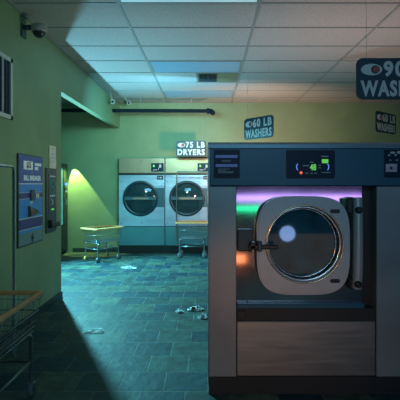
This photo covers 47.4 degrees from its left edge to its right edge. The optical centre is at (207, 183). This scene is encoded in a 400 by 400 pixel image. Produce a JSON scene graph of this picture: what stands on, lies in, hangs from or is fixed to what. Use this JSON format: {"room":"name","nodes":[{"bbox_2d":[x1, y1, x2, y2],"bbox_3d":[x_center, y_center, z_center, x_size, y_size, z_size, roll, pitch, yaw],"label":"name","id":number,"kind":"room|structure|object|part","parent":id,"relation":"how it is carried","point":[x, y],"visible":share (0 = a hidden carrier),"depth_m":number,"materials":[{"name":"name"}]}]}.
{"room":"laundry","nodes":[
{"label":"laundry","id":0,"kind":"room"},
{"bbox_2d":[0,0,119,334],"bbox_3d":[-1.780,-0.125,3.875,0.160,2.870,9.750,0,0,0],"label":"wall","id":1,"kind":"structure","parent":0,"point":[42,73],"depth_m":4.46,"materials":[{"name":"green paint"}]},
{"bbox_2d":[0,51,12,119],"bbox_3d":[-1.691,-0.814,3.683,0.018,0.523,0.485,0,0,0],"label":"air vent","id":2,"kind":"object","parent":1,"relation":"in","point":[6,63],"visible":1,"depth_m":3.81,"materials":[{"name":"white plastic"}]},
{"bbox_2d":[17,153,42,247],"bbox_3d":[-1.677,0.149,4.340,0.046,0.852,0.600,0,0,0],"label":"machine","id":3,"kind":"object","parent":1,"relation":"attached to","point":[29,167],"visible":1,"depth_m":4.29,"materials":[{"name":"blue metal"}]},
{"bbox_2d":[28,201,39,216],"bbox_3d":[-1.669,0.237,4.388,0.030,0.147,0.264,0,0,0],"label":"tray","id":4,"kind":"object","parent":3,"relation":"on","point":[33,206],"depth_m":4.38,"materials":[{"name":"black plastic"}]},
{"bbox_2d":[0,291,62,343],"bbox_3d":[-1.774,1.275,2.141,0.172,0.070,6.282,0,0,0],"label":"baseboard","id":5,"kind":"structure","parent":1,"relation":"attached to","point":[42,308],"depth_m":4.60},
{"bbox_2d":[21,23,47,39],"bbox_3d":[-1.588,-1.401,4.180,0.220,0.123,0.143,0,0,0],"label":"security camera","id":6,"kind":"object","parent":1,"relation":"attached to","point":[39,30],"visible":1,"depth_m":4.14,"materials":[{"name":"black plastic"}]},
{"bbox_2d":[45,168,59,233],"bbox_3d":[-1.667,0.175,4.900,0.064,0.690,0.300,0,0,0],"label":"dispenser","id":7,"kind":"object","parent":1,"relation":"attached to","point":[51,224],"visible":1,"depth_m":4.84,"materials":[{"name":"grey metal"}]},
{"bbox_3d":[-1.679,0.110,4.900,0.003,0.440,0.220,0,0,0],"label":"plate","id":8,"kind":"part","parent":7,"relation":"part of","materials":[{"name":"grey metal"}]},
{"bbox_2d":[48,220,59,227],"bbox_3d":[-1.657,0.420,4.900,0.045,0.080,0.260,0,0,0],"label":"tray","id":9,"kind":"object","parent":7,"relation":"on","point":[51,223],"depth_m":4.85,"materials":[{"name":"black plastic"}]},
{"bbox_2d":[49,145,55,168],"bbox_3d":[-1.694,-0.280,4.965,0.010,0.270,0.220,0,0,0],"label":"paper notice","id":10,"kind":"object","parent":1,"relation":"attached to","point":[52,149],"visible":0.94,"depth_m":4.95,"materials":[{"name":"white paper"}]},
{"bbox_2d":[0,252,399,399],"bbox_3d":[0.250,1.370,3.950,8.000,0.120,9.900,0,0,0],"label":"floor","id":11,"kind":"structure","parent":0,"point":[147,350],"depth_m":3.83,"materials":[{"name":"tile"}]},
{"bbox_2d":[0,164,43,396],"bbox_3d":[-1.225,0.595,2.540,0.378,1.430,0.690,0,0,0],"label":"cart","id":12,"kind":"object","parent":11,"relation":"on","point":[31,385],"visible":1,"depth_m":2.79,"materials":[{"name":"silver metal"}]},
{"bbox_3d":[-1.225,1.090,2.540,0.291,0.018,0.524,0,0,0],"label":"frame","id":13,"kind":"part","parent":12,"relation":"part of","materials":[{"name":"metal"}]},
{"bbox_2d":[0,295,40,359],"bbox_3d":[-1.225,0.805,2.540,0.353,0.217,0.663,0,0,0],"label":"basket","id":14,"kind":"object","parent":12,"relation":"on","point":[13,315],"depth_m":2.67,"materials":[{"name":"metal"}]},
{"bbox_3d":[-1.087,1.068,2.777,0.022,0.314,0.063,0,0,0],"label":"leg","id":15,"kind":"part","parent":12,"relation":"part of","materials":[{"name":"metal"}]},
{"bbox_2d":[61,163,67,252],"bbox_3d":[-3.058,0.465,8.285,0.764,1.690,0.890,0,0,0],"label":"vending machine","id":16,"kind":"object","parent":11,"relation":"on","point":[64,167],"visible":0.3,"depth_m":8.53,"materials":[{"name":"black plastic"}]},
{"bbox_3d":[-2.687,0.435,8.715,0.006,1.630,0.030,0,0,0],"label":"edge trim","id":17,"kind":"part","parent":16,"relation":"part of","materials":[{"name":"black metal"}]},
{"bbox_2d":[83,328,104,333],"bbox_3d":[-1.016,1.300,4.024,0.191,0.020,0.141,0,0,-27],"label":"crumpled tissue","id":18,"kind":"object","parent":11,"relation":"on","point":[99,330],"visible":1,"depth_m":4.01,"materials":[{"name":"white paper"}]},
{"bbox_2d":[80,225,123,262],"bbox_3d":[-1.814,1.023,7.805,0.408,0.573,0.628,0,0,35],"label":"cart","id":19,"kind":"object","parent":11,"relation":"on","point":[96,240],"visible":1,"depth_m":7.76,"materials":[{"name":"silver metal"}]},
{"bbox_2d":[81,227,121,243],"bbox_3d":[-1.814,0.873,7.805,0.383,0.222,0.603,0,0,35],"label":"basket","id":20,"kind":"object","parent":19,"relation":"on","point":[96,240],"depth_m":7.73,"materials":[{"name":"metal"}]},
{"bbox_3d":[-1.814,1.090,7.805,0.314,0.018,0.478,0,0,35],"label":"frame","id":21,"kind":"part","parent":19,"relation":"part of","materials":[{"name":"metal"}]},
{"bbox_2d":[121,265,136,268],"bbox_3d":[-1.227,1.286,7.056,0.254,0.047,0.152,0,0,0],"label":"crumpled tissue","id":22,"kind":"object","parent":11,"relation":"on","point":[130,266],"visible":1,"depth_m":7.02,"materials":[{"name":"white paper"}]},
{"bbox_2d":[119,158,164,252],"bbox_3d":[-1.252,0.409,8.646,0.868,1.801,0.187,0,0,0],"label":"dryer","id":23,"kind":"object","parent":11,"relation":"on","point":[141,180],"visible":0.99,"depth_m":8.59,"materials":[{"name":"metal"}]},
{"bbox_3d":[-1.272,0.272,8.577,0.556,0.556,0.010,0,0,0],"label":"door glass","id":24,"kind":"part","parent":23,"relation":"part of","materials":[{"name":"glass"}]},
{"bbox_3d":[-1.252,0.986,8.611,0.860,0.353,0.038,0,0,0],"label":"panel","id":25,"kind":"part","parent":23,"relation":"part of","materials":[{"name":"metal"}]},
{"bbox_3d":[-1.252,1.239,8.617,0.864,0.142,0.025,0,0,0],"label":"kick plate","id":26,"kind":"part","parent":23,"relation":"part of","materials":[{"name":"black plastic"}]},
{"bbox_3d":[-1.252,-0.348,8.609,0.864,0.280,0.042,0,0,0],"label":"header panel","id":27,"kind":"part","parent":23,"relation":"part of","materials":[{"name":"metal"}]},
{"bbox_3d":[-1.252,0.315,8.607,0.860,0.958,0.045,0,0,0],"label":"panel","id":28,"kind":"part","parent":23,"relation":"part of","materials":[{"name":"metal"}]},
{"bbox_3d":[-0.940,0.255,8.582,0.224,0.359,0.008,0,0,0],"label":"hinge plate","id":29,"kind":"part","parent":23,"relation":"part of","materials":[{"name":"silver metal"}]},
{"bbox_2d":[165,158,207,252],"bbox_3d":[-0.376,0.409,8.646,0.868,1.801,0.187,0,0,0],"label":"dryer","id":30,"kind":"object","parent":11,"relation":"on","point":[191,186],"visible":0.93,"depth_m":8.59,"materials":[{"name":"metal"}]},
{"bbox_3d":[-0.376,0.986,8.611,0.860,0.353,0.038,0,0,0],"label":"panel","id":31,"kind":"part","parent":30,"relation":"part of","materials":[{"name":"metal"}]},
{"bbox_3d":[-0.376,0.315,8.607,0.860,0.958,0.045,0,0,0],"label":"panel","id":32,"kind":"part","parent":30,"relation":"part of","materials":[{"name":"metal"}]},
{"bbox_3d":[-0.376,1.239,8.617,0.864,0.142,0.025,0,0,0],"label":"kick plate","id":33,"kind":"part","parent":30,"relation":"part of","materials":[{"name":"black plastic"}]},
{"bbox_3d":[-0.376,-0.348,8.609,0.864,0.280,0.042,0,0,0],"label":"header panel","id":34,"kind":"part","parent":30,"relation":"part of","materials":[{"name":"metal"}]},
{"bbox_3d":[-0.396,0.272,8.577,0.556,0.556,0.010,0,0,0],"label":"door glass","id":35,"kind":"part","parent":30,"relation":"part of","materials":[{"name":"clear glass"}]},
{"bbox_3d":[-0.064,0.255,8.582,0.224,0.359,0.008,0,0,0],"label":"hinge plate","id":36,"kind":"part","parent":30,"relation":"part of","materials":[{"name":"silver metal"}]},
{"bbox_2d":[175,171,207,257],"bbox_3d":[-0.285,0.540,8.220,0.590,1.540,0.428,0,0,0],"label":"cart","id":37,"kind":"object","parent":11,"relation":"on","point":[180,254],"visible":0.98,"depth_m":8.21,"materials":[{"name":"silver metal"}]},
{"bbox_3d":[-0.285,1.110,8.220,0.448,0.018,0.330,0,0,0],"label":"frame","id":38,"kind":"part","parent":37,"relation":"part of","materials":[{"name":"metal"}]},
{"bbox_2d":[176,224,207,238],"bbox_3d":[-0.285,0.838,8.220,0.563,0.272,0.403,0,0,0],"label":"basket","id":39,"kind":"object","parent":37,"relation":"on","point":[187,227],"depth_m":8.32,"materials":[{"name":"metal"}]},
{"bbox_2d":[187,305,203,311],"bbox_3d":[-0.128,1.286,4.726,0.172,0.049,0.133,0,0,0],"label":"crumpled tissue","id":40,"kind":"object","parent":11,"relation":"on","point":[193,308],"visible":1,"depth_m":4.69,"materials":[{"name":"white paper"}]},
{"bbox_2d":[197,313,207,318],"bbox_3d":[-0.042,1.286,4.468,0.141,0.047,0.137,0,0,0],"label":"crumpled tissue","id":41,"kind":"object","parent":11,"relation":"on","point":[204,316],"visible":0.84,"depth_m":4.43,"materials":[{"name":"white paper"}]},
{"bbox_2d":[208,142,399,393],"bbox_3d":[0.640,0.525,3.290,1.280,1.571,1.112,0,0,0],"label":"washing machine","id":42,"kind":"object","parent":11,"relation":"on","point":[304,237],"visible":1,"depth_m":2.83,"materials":[{"name":"metal"}]},
{"bbox_3d":[0.006,0.491,2.834,0.012,1.416,0.024,0,0,0],"label":"corner trim","id":43,"kind":"part","parent":42,"relation":"part of","materials":[{"name":"silver metal"}]},
{"bbox_3d":[0.088,0.607,2.896,0.177,1.184,0.140,0,0,0],"label":"panel","id":44,"kind":"part","parent":42,"relation":"part of","materials":[{"name":"metal"}]},
{"bbox_3d":[0.116,-0.124,2.817,0.162,0.177,0.005,0,0,0],"label":"instruction plate","id":45,"kind":"part","parent":42,"relation":"part of","materials":[{"name":"black plastic"}]},
{"bbox_3d":[0.335,0.376,2.765,0.180,0.061,0.062,0,0,0],"label":"latch lever","id":46,"kind":"part","parent":42,"relation":"part of","materials":[{"name":"black plastic"}]},
{"bbox_3d":[0.588,0.367,2.855,0.424,0.424,0.006,0,0,0],"label":"porthole glass","id":47,"kind":"part","parent":42,"relation":"part of","materials":[{"name":"clear glass"}]},
{"bbox_3d":[0.583,0.377,2.807,0.570,0.604,0.062,0,0,0],"label":"door","id":48,"kind":"part","parent":42,"relation":"part of","materials":[{"name":"metal"}]},
{"bbox_3d":[0.642,1.255,2.902,1.276,0.109,0.128,0,0,0],"label":"kick plate","id":49,"kind":"part","parent":42,"relation":"part of","materials":[{"name":"black metal"}]},
{"bbox_3d":[0.588,0.367,2.791,0.471,0.471,0.030,0,0,0],"label":"ring seat","id":50,"kind":"part","parent":42,"relation":"part of","materials":[{"name":"metal"}]},
{"bbox_3d":[0.612,1.027,2.902,0.863,0.343,0.128,0,0,0],"label":"panel","id":51,"kind":"part","parent":42,"relation":"part of","materials":[{"name":"metal"}]},
{"bbox_3d":[1.163,0.607,2.896,0.233,1.184,0.140,0,0,0],"label":"panel","id":52,"kind":"part","parent":42,"relation":"part of","materials":[{"name":"metal"}]},
{"bbox_2d":[10,0,399,102],"bbox_3d":[0.250,-1.610,3.950,8.000,0.100,9.900,0,0,0],"label":"ceiling","id":53,"kind":"structure","parent":0,"point":[51,15],"depth_m":5.02,"materials":[{"name":"white tile"}]},
{"bbox_2d":[124,98,130,104],"bbox_3d":[-1.458,-1.489,8.193,0.077,0.144,0.158,0,0,-39],"label":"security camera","id":54,"kind":"object","parent":53,"relation":"attached to","point":[128,102],"visible":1,"depth_m":8.15,"materials":[{"name":"white plastic"}]},
{"bbox_2d":[61,96,214,114],"bbox_3d":[-1.636,-1.386,8.071,3.529,0.344,0.157,0,0,0],"label":"pipe","id":55,"kind":"object","parent":53,"relation":"hanging from","point":[208,111],"visible":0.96,"depth_m":8.07,"materials":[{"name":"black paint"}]},
{"bbox_2d":[118,0,258,2],"bbox_3d":[-0.162,-1.556,3.618,1.194,0.008,0.585,0,0,0],"label":"recessed light","id":56,"kind":"object","parent":53,"relation":"in","point":[120,1],"visible":1,"depth_m":3.88,"materials":[{"name":"plastic"}]},
{"bbox_2d":[121,0,256,1],"bbox_3d":[-0.162,-1.557,3.618,1.154,0.004,0.545,0,0,0],"label":"diffuser","id":57,"kind":"object","parent":56,"relation":"attached to","point":[121,0],"depth_m":3.87,"materials":[{"name":"white plastic"}]},
{"bbox_2d":[176,141,205,155],"bbox_3d":[-0.307,-1.031,8.299,0.554,1.052,0.011,0,0,0],"label":"hanging sign","id":58,"kind":"object","parent":53,"relation":"hanging from","point":[183,148],"visible":1,"depth_m":8.29,"materials":[{"name":"plastic"}]},
{"bbox_2d":[148,61,241,72],"bbox_3d":[-0.162,-1.556,6.058,1.194,0.008,0.585,0,0,0],"label":"recessed light","id":59,"kind":"object","parent":53,"relation":"in","point":[157,66],"visible":1,"depth_m":6.02,"materials":[{"name":"plastic"}]},
{"bbox_2d":[163,91,233,97],"bbox_3d":[-0.162,-1.556,7.888,1.194,0.008,0.585,0,0,0],"label":"recessed light","id":60,"kind":"object","parent":53,"relation":"in","point":[168,94],"visible":1,"depth_m":7.91,"materials":[{"name":"plastic"}]},
{"bbox_2d":[5,0,399,103],"bbox_3d":[1.200,-1.551,3.875,5.800,0.022,9.750,0,0,0],"label":"grid","id":61,"kind":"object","parent":53,"relation":"attached to","point":[12,4],"depth_m":5.14,"materials":[{"name":"metal"}]},
{"bbox_2d":[196,73,238,81],"bbox_3d":[0.132,-1.549,6.668,0.604,0.020,0.565,0,0,0],"label":"ceiling vent","id":62,"kind":"object","parent":53,"relation":"in","point":[201,77],"visible":1,"depth_m":6.61,"materials":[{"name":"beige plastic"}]},
{"bbox_2d":[198,74,216,81],"bbox_3d":[-0.005,-1.551,6.660,0.270,0.006,0.480,0,0,0],"label":"grille","id":63,"kind":"object","parent":62,"relation":"attached to","point":[201,77],"depth_m":6.63,"materials":[{"name":"black plastic"}]},
{"bbox_2d":[244,65,273,139],"bbox_3d":[0.637,-1.066,5.769,0.011,0.982,0.530,0,0,-38],"label":"hanging sign","id":64,"kind":"object","parent":53,"relation":"hanging from","point":[263,126],"visible":1,"depth_m":5.77,"materials":[{"name":"blue plastic"}]},
{"bbox_2d":[356,58,399,99],"bbox_3d":[1.256,-1.057,2.999,0.560,1.000,0.011,0,0,0],"label":"sign","id":65,"kind":"object","parent":53,"relation":"hanging from","point":[376,78],"visible":1,"depth_m":3.00,"materials":[{"name":"blue plastic"}]},
{"bbox_2d":[375,111,395,133],"bbox_3d":[2.426,-1.125,6.199,0.587,0.864,0.012,0,0,-43],"label":"hanging sign","id":66,"kind":"object","parent":53,"relation":"hanging from","point":[384,122],"visible":0.97,"depth_m":6.18,"materials":[{"name":"plastic"}]},
{"bbox_2d":[61,103,399,251],"bbox_3d":[0.250,-0.125,8.825,8.000,2.870,0.150,0,0,0],"label":"wall","id":67,"kind":"structure","parent":0,"point":[91,148],"depth_m":8.75,"materials":[{"name":"green paint"}]},
{"bbox_2d":[73,248,117,251],"bbox_3d":[-2.145,1.270,8.744,0.910,0.080,0.012,0,0,0],"label":"baseboard","id":68,"kind":"structure","parent":67,"relation":"attached to","point":[74,249],"depth_m":8.74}
]}

